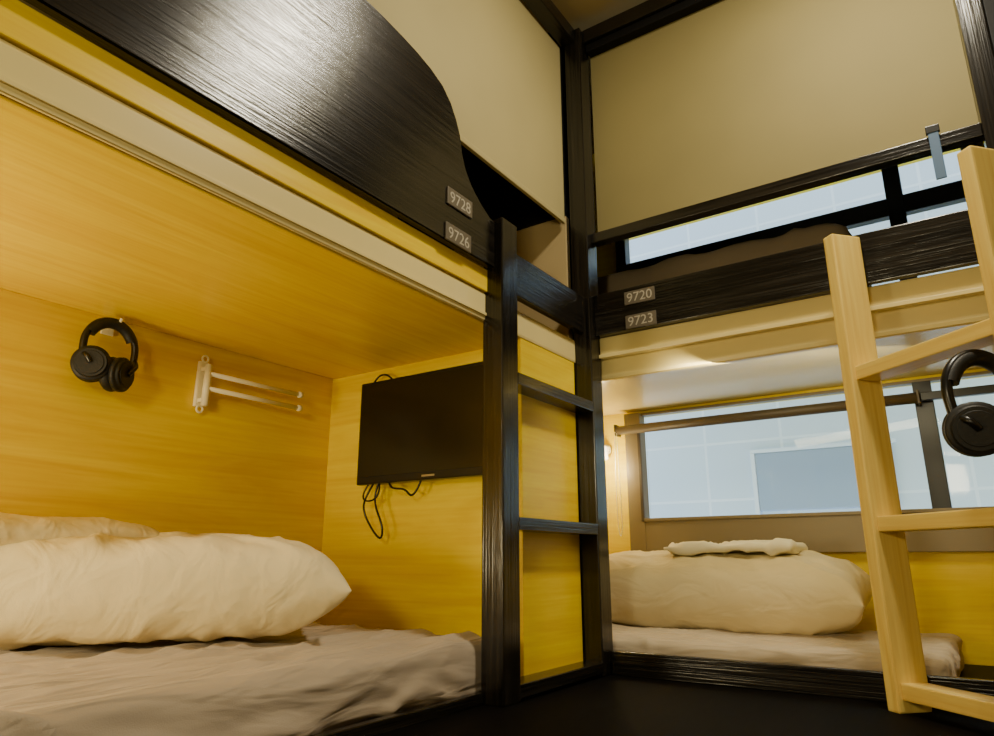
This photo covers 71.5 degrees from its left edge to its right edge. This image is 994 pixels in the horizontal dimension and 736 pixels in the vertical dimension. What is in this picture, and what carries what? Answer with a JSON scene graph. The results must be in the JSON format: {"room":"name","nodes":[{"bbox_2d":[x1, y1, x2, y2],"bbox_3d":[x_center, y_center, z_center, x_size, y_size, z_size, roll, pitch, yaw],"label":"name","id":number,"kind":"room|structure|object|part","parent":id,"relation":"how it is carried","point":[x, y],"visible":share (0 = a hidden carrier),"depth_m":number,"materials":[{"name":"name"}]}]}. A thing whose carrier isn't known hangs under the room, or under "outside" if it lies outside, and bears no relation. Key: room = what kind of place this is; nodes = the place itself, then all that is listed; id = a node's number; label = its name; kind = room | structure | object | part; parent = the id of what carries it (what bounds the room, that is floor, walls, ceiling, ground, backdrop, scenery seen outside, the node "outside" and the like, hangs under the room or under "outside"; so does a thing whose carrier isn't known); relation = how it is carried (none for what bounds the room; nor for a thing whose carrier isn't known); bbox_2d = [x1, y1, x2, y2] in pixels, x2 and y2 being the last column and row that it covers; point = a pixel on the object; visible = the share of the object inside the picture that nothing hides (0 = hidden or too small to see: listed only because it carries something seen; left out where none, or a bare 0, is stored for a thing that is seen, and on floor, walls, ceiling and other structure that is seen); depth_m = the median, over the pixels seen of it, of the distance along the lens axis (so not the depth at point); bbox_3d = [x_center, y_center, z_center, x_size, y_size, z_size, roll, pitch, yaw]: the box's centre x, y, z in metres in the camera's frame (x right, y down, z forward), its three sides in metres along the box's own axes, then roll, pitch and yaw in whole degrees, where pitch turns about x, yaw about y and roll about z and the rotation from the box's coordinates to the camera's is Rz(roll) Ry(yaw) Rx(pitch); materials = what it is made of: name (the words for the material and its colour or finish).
{"room":"dormitory","nodes":[
{"label":"dormitory","id":0,"kind":"room"},
{"bbox_2d":[19,0,397,218],"bbox_3d":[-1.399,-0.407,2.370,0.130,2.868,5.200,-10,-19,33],"label":"light strip","id":1,"kind":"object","parent":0,"point":[22,1],"depth_m":2.71,"materials":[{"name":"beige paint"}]},
{"bbox_2d":[377,674,993,735],"bbox_3d":[0.319,0.683,0.842,4.300,0.050,5.200,-10,-19,33],"label":"floor","id":2,"kind":"structure","parent":0,"point":[610,705],"depth_m":1.86,"materials":[{"name":"black"}]},
{"bbox_2d":[0,0,612,735],"bbox_3d":[-0.840,-0.481,2.086,1.105,2.858,2.890,-10,-19,33],"label":"bunk bed","id":3,"kind":"object","parent":2,"relation":"on","point":[124,196],"visible":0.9,"depth_m":2.13,"materials":[{"name":"yellow wood"}]},
{"bbox_2d":[70,317,138,391],"bbox_3d":[-1.227,-0.049,2.179,0.105,0.242,0.198,-13,-20,39],"label":"headphones","id":4,"kind":"object","parent":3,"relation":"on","point":[88,363],"visible":1,"depth_m":2.14,"materials":[{"name":"black plastic"}]},
{"bbox_2d":[70,345,111,380],"bbox_3d":[-1.251,-0.015,2.127,0.110,0.110,0.040,7,-17,-23],"label":"ear cup","id":5,"kind":"object","parent":4,"relation":"on","point":[88,362],"depth_m":2.11,"materials":[{"name":"black plastic"}]},
{"bbox_2d":[108,357,134,391],"bbox_3d":[-1.190,0.021,2.185,0.040,0.110,0.110,-1,-16,3],"label":"ear cup","id":6,"kind":"object","parent":4,"relation":"on","point":[121,371],"depth_m":2.16,"materials":[{"name":"black plastic"}]},
{"bbox_2d":[100,318,123,335],"bbox_3d":[-1.246,-0.141,2.250,0.091,0.055,0.040,-10,-19,33],"label":"wall hook","id":7,"kind":"object","parent":3,"relation":"attached to","point":[110,332],"visible":0.47,"depth_m":2.26,"materials":[{"name":"beige plastic"}]},
{"bbox_3d":[-1.281,-0.135,2.273,0.007,0.055,0.040,-10,-19,33],"label":"hook plate","id":8,"kind":"part","parent":7,"relation":"part of","materials":[{"name":"beige plastic"}]},
{"bbox_3d":[-1.393,0.367,2.000,0.030,1.178,2.360,-10,-19,33],"label":"panel","id":9,"kind":"part","parent":3,"relation":"part of","materials":[{"name":"yellow wood"}]},
{"bbox_2d":[0,622,480,735],"bbox_3d":[-0.986,0.758,1.563,1.002,0.201,2.144,-10,-19,33],"label":"mattress","id":10,"kind":"object","parent":3,"relation":"on","point":[314,678],"visible":0.88,"depth_m":1.56,"materials":[{"name":"fabric"}]},
{"bbox_2d":[0,531,350,649],"bbox_3d":[-1.042,0.606,1.923,1.200,0.299,0.399,6,-17,-21],"label":"pillow","id":11,"kind":"object","parent":10,"relation":"on","point":[97,588],"visible":0.95,"depth_m":1.81,"materials":[{"name":"beige fabric"}]},
{"bbox_2d":[0,512,158,545],"bbox_3d":[-1.287,0.435,1.805,0.314,0.116,0.759,-10,-19,33],"label":"pillow","id":12,"kind":"object","parent":11,"relation":"on","point":[14,528],"visible":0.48,"depth_m":1.81,"materials":[{"name":"beige fabric"}]},
{"bbox_2d":[193,355,303,412],"bbox_3d":[-0.941,0.097,2.654,0.058,0.220,0.435,-12,-19,37],"label":"towel rack","id":13,"kind":"object","parent":3,"relation":"attached to","point":[203,388],"visible":1,"depth_m":2.53,"materials":[{"name":"beige metal"}]},
{"bbox_3d":[-0.924,0.118,2.641,0.018,0.023,0.401,-12,-19,36],"label":"arm","id":14,"kind":"part","parent":13,"relation":"part of","materials":[{"name":"beige plastic"}]},
{"bbox_3d":[-0.924,0.065,2.656,0.018,0.023,0.401,-12,-19,36],"label":"arm","id":15,"kind":"part","parent":13,"relation":"part of","materials":[{"name":"beige plastic"}]},
{"bbox_3d":[-0.609,-0.861,1.611,0.027,0.610,2.090,-10,-19,33],"label":"guard panel","id":16,"kind":"part","parent":3,"relation":"part of","materials":[{"name":"black wood"}]},
{"bbox_3d":[-0.320,0.547,2.651,0.973,1.178,0.030,-10,-19,33],"label":"panel","id":17,"kind":"part","parent":3,"relation":"part of","materials":[{"name":"yellow wood"}]},
{"bbox_2d":[357,361,482,538],"bbox_3d":[-0.251,0.298,2.593,0.705,0.662,0.092,-10,-19,33],"label":"television","id":18,"kind":"object","parent":3,"relation":"attached to","point":[425,426],"visible":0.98,"depth_m":2.60,"materials":[{"name":"black plastic"}]},
{"bbox_2d":[445,221,470,252],"bbox_3d":[-0.122,-0.414,2.192,0.007,0.060,0.130,-10,-19,33],"label":"number sign","id":19,"kind":"object","parent":3,"relation":"attached to","point":[454,235],"visible":1,"depth_m":2.19,"materials":[{"name":"brown"}]},
{"bbox_2d":[447,186,471,218],"bbox_3d":[-0.120,-0.534,2.229,0.007,0.060,0.130,-10,-19,33],"label":"number sign","id":20,"kind":"object","parent":3,"relation":"attached to","point":[456,200],"visible":1,"depth_m":2.22,"materials":[{"name":"brown"}]},
{"bbox_2d":[367,0,565,223],"bbox_3d":[-0.492,-1.367,2.074,0.058,0.917,2.715,-10,-19,33],"label":"roller blind","id":21,"kind":"object","parent":3,"relation":"attached to","point":[497,67],"visible":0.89,"depth_m":2.72,"materials":[{"name":"beige fabric"}]},
{"bbox_2d":[481,217,603,707],"bbox_3d":[0.168,0.300,2.452,0.080,1.548,0.647,-10,-19,33],"label":"ladder","id":22,"kind":"object","parent":3,"relation":"attached to","point":[502,683],"visible":0.98,"depth_m":2.20,"materials":[{"name":"black wood"}]},
{"bbox_3d":[0.192,-0.280,2.658,0.030,0.160,0.545,-10,-19,33],"label":"link rail","id":23,"kind":"part","parent":3,"relation":"part of","materials":[{"name":"black wood"}]},
{"bbox_3d":[0.191,0.495,2.519,0.025,1.208,0.405,-10,-19,33],"label":"corner panel","id":24,"kind":"part","parent":3,"relation":"part of","materials":[{"name":"yellow wood"}]},
{"bbox_3d":[0.376,-0.226,2.911,0.080,2.808,0.090,-10,-19,33],"label":"post corner","id":25,"kind":"part","parent":3,"relation":"part of","materials":[{"name":"black wood"}]},
{"bbox_2d":[563,0,993,702],"bbox_3d":[1.197,-0.235,2.954,2.780,2.848,1.045,-10,-19,33],"label":"bunk bed","id":26,"kind":"object","parent":2,"relation":"on","point":[788,347],"visible":0.51,"depth_m":2.48,"materials":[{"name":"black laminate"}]},
{"bbox_3d":[0.085,-0.179,3.155,0.650,2.848,0.028,-10,-19,33],"label":"closing panel","id":27,"kind":"part","parent":26,"relation":"part of","materials":[{"name":"black"}]},
{"bbox_2d":[624,286,654,305],"bbox_3d":[0.573,-0.290,2.778,0.130,0.056,0.007,-10,-19,33],"label":"number sign","id":28,"kind":"object","parent":26,"relation":"attached to","point":[644,294],"visible":1,"depth_m":2.77,"materials":[{"name":"brown"}]},
{"bbox_2d":[625,310,656,328],"bbox_3d":[0.573,-0.192,2.751,0.130,0.056,0.007,-10,-19,33],"label":"number sign","id":29,"kind":"object","parent":26,"relation":"attached to","point":[645,318],"visible":1,"depth_m":2.75,"materials":[{"name":"brown"}]},
{"bbox_2d":[598,223,871,338],"bbox_3d":[1.019,-0.207,3.201,1.278,0.524,0.686,-10,-19,33],"label":"mattress","id":30,"kind":"object","parent":26,"relation":"on","point":[796,238],"visible":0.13,"depth_m":2.93,"materials":[{"name":"brown fabric"}]},
{"bbox_2d":[586,0,978,231],"bbox_3d":[1.005,-1.148,2.761,1.390,0.972,0.058,-10,-19,33],"label":"roller blind","id":31,"kind":"object","parent":26,"relation":"attached to","point":[694,101],"visible":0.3,"depth_m":2.74,"materials":[{"name":"beige fabric"}]},
{"bbox_3d":[0.990,-0.320,2.512,1.394,0.180,0.030,-10,-19,33],"label":"rail","id":32,"kind":"part","parent":26,"relation":"part of","materials":[{"name":"black wood"}]},
{"bbox_2d":[612,623,964,676],"bbox_3d":[0.842,1.145,2.854,1.822,0.143,0.894,-10,-19,33],"label":"mattress","id":33,"kind":"object","parent":26,"relation":"on","point":[852,648],"visible":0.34,"depth_m":2.44,"materials":[{"name":"fabric"}]},
{"bbox_2d":[609,550,871,634],"bbox_3d":[0.916,0.969,3.057,1.320,0.335,0.475,-10,-19,33],"label":"pillow","id":34,"kind":"object","parent":33,"relation":"on","point":[807,592],"visible":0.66,"depth_m":2.79,"materials":[{"name":"beige fabric"}]},
{"bbox_2d":[663,538,807,555],"bbox_3d":[1.034,0.787,3.018,0.571,0.073,0.361,-10,-19,33],"label":"folded towel","id":35,"kind":"object","parent":34,"relation":"on","point":[777,546],"visible":0.91,"depth_m":2.91,"materials":[{"name":"beige fabric"}]},
{"bbox_2d":[925,123,946,179],"bbox_3d":[1.443,-0.708,2.265,0.040,0.195,0.017,-10,-19,33],"label":"strap","id":36,"kind":"object","parent":26,"relation":"hanging from","point":[932,131],"visible":1,"depth_m":2.26,"materials":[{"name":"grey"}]},
{"bbox_3d":[1.932,-0.946,2.674,0.028,1.628,0.960,-10,-19,33],"label":"panel","id":37,"kind":"part","parent":26,"relation":"part of","materials":[{"name":"black"}]},
{"bbox_3d":[1.593,-0.466,2.122,0.070,2.848,0.070,-10,-19,33],"label":"post","id":38,"kind":"part","parent":26,"relation":"part of","materials":[{"name":"black wood"}]},
{"bbox_2d":[823,145,993,721],"bbox_3d":[1.211,0.193,1.869,0.110,1.443,0.562,4,-16,-13],"label":"ladder","id":39,"kind":"object","parent":2,"relation":"on","point":[908,689],"visible":1,"depth_m":1.99,"materials":[{"name":"brown wood"}]},
{"bbox_2d":[940,349,993,456],"bbox_3d":[1.233,0.087,1.724,0.237,0.292,0.129,0,-16,0],"label":"headphones","id":40,"kind":"object","parent":39,"relation":"hanging from","point":[967,428],"visible":1,"depth_m":1.70,"materials":[{"name":"black plastic"}]},
{"bbox_2d":[944,401,993,456],"bbox_3d":[1.179,0.150,1.697,0.135,0.136,0.056,-7,-17,24],"label":"ear cup","id":41,"kind":"object","parent":40,"relation":"on","point":[969,426],"depth_m":1.68,"materials":[{"name":"black plastic"}]},
{"bbox_2d":[520,0,957,153],"bbox_3d":[0.319,-2.129,1.622,4.300,0.050,5.200,-10,-19,33],"label":"ceiling","id":42,"kind":"structure","parent":0,"point":[582,14],"depth_m":3.22,"materials":[{"name":"beige paint"}]},
{"bbox_2d":[592,142,993,665],"bbox_3d":[1.776,-0.164,3.249,4.070,2.868,0.100,-10,-19,33],"label":"wall","id":43,"kind":"structure","parent":0,"point":[954,591],"depth_m":2.88,"materials":[{"name":"yellow wood"}]},
{"bbox_2d":[605,444,611,459],"bbox_3d":[0.589,0.462,3.802,0.060,0.089,0.088,-10,-19,33],"label":"reading lamp","id":44,"kind":"object","parent":43,"relation":"attached to","point":[608,449],"visible":0.33,"depth_m":3.81,"materials":[{"name":"beige plastic"}]},
{"bbox_3d":[0.581,0.465,3.789,0.059,0.076,0.058,-10,-19,33],"label":"lamp shade","id":45,"kind":"part","parent":44,"relation":"part of","materials":[{"name":"beige plastic"}]},
{"bbox_2d":[637,433,644,520],"bbox_3d":[0.758,0.568,3.639,0.015,0.470,0.009,-10,-19,33],"label":"stile","id":46,"kind":"object","parent":43,"relation":"attached to","point":[638,434],"visible":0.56,"depth_m":3.63,"materials":[{"name":"brown"}]},
{"bbox_2d":[615,392,917,434],"bbox_3d":[1.225,0.234,3.343,1.400,0.048,0.048,-10,-19,33],"label":"tube","id":47,"kind":"object","parent":43,"relation":"attached to","point":[907,398],"visible":0.92,"depth_m":3.31,"materials":[{"name":"brown"}]},
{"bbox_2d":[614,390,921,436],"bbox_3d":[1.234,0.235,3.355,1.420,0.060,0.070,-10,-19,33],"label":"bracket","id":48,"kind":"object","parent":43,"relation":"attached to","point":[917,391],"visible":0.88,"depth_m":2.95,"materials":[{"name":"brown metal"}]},
{"bbox_2d":[614,432,622,535],"bbox_3d":[0.638,0.605,3.630,0.028,0.545,0.009,-10,-19,33],"label":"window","id":49,"kind":"structure","parent":48,"relation":"attached to","point":[614,432],"depth_m":3.63,"materials":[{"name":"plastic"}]},
{"bbox_2d":[920,384,993,400],"bbox_3d":[1.974,0.097,2.865,0.373,0.035,0.030,-10,-19,33],"label":"bar","id":50,"kind":"object","parent":48,"relation":"attached to","point":[984,389],"visible":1,"depth_m":2.87,"materials":[{"name":"black metal"}]},
{"bbox_2d":[615,144,976,280],"bbox_3d":[1.440,-0.606,3.529,1.645,0.635,0.060,-10,-19,33],"label":"window frame","id":51,"kind":"structure","parent":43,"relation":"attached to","point":[897,206],"depth_m":3.28,"materials":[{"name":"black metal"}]},
{"bbox_2d":[624,371,993,552],"bbox_3d":[1.440,0.482,3.227,1.765,0.735,0.070,-10,-19,33],"label":"frame","id":52,"kind":"object","parent":43,"relation":"attached to","point":[830,533],"visible":0.6,"depth_m":3.25,"materials":[{"name":"brown"}]},
{"bbox_2d":[644,506,993,520],"bbox_3d":[1.417,0.666,3.142,1.585,0.015,0.009,-10,-19,33],"label":"sill","id":53,"kind":"structure","parent":43,"relation":"attached to","point":[958,508],"depth_m":3.17,"materials":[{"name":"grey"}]},
{"bbox_2d":[911,380,951,507],"bbox_3d":[1.867,0.330,2.966,0.070,0.550,0.060,-10,-19,33],"label":"mullion","id":54,"kind":"object","parent":43,"relation":"attached to","point":[938,485],"visible":0.76,"depth_m":2.93,"materials":[{"name":"black metal"}]},
{"bbox_2d":[755,446,859,510],"bbox_3d":[2.232,0.756,4.727,0.870,0.410,0.029,-10,-19,33],"label":"panel","id":55,"kind":"object","parent":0,"point":[821,478],"depth_m":4.77,"materials":[{"name":"glass"}]},
{"bbox_2d":[750,438,895,513],"bbox_3d":[2.230,0.755,4.725,0.930,0.460,0.034,-10,-19,33],"label":"trim","id":56,"kind":"structure","parent":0,"point":[752,452],"depth_m":4.91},
{"label":"outside","id":57,"kind":"structure","parent":0,"visible":0},
{"bbox_2d":[629,151,993,517],"bbox_3d":[2.576,0.274,4.729,9.000,4.000,0.150,-10,-19,33],"label":"facade","id":58,"kind":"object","parent":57,"point":[703,470],"visible":0.02,"depth_m":5.06,"materials":[{"name":"white"}]}
]}

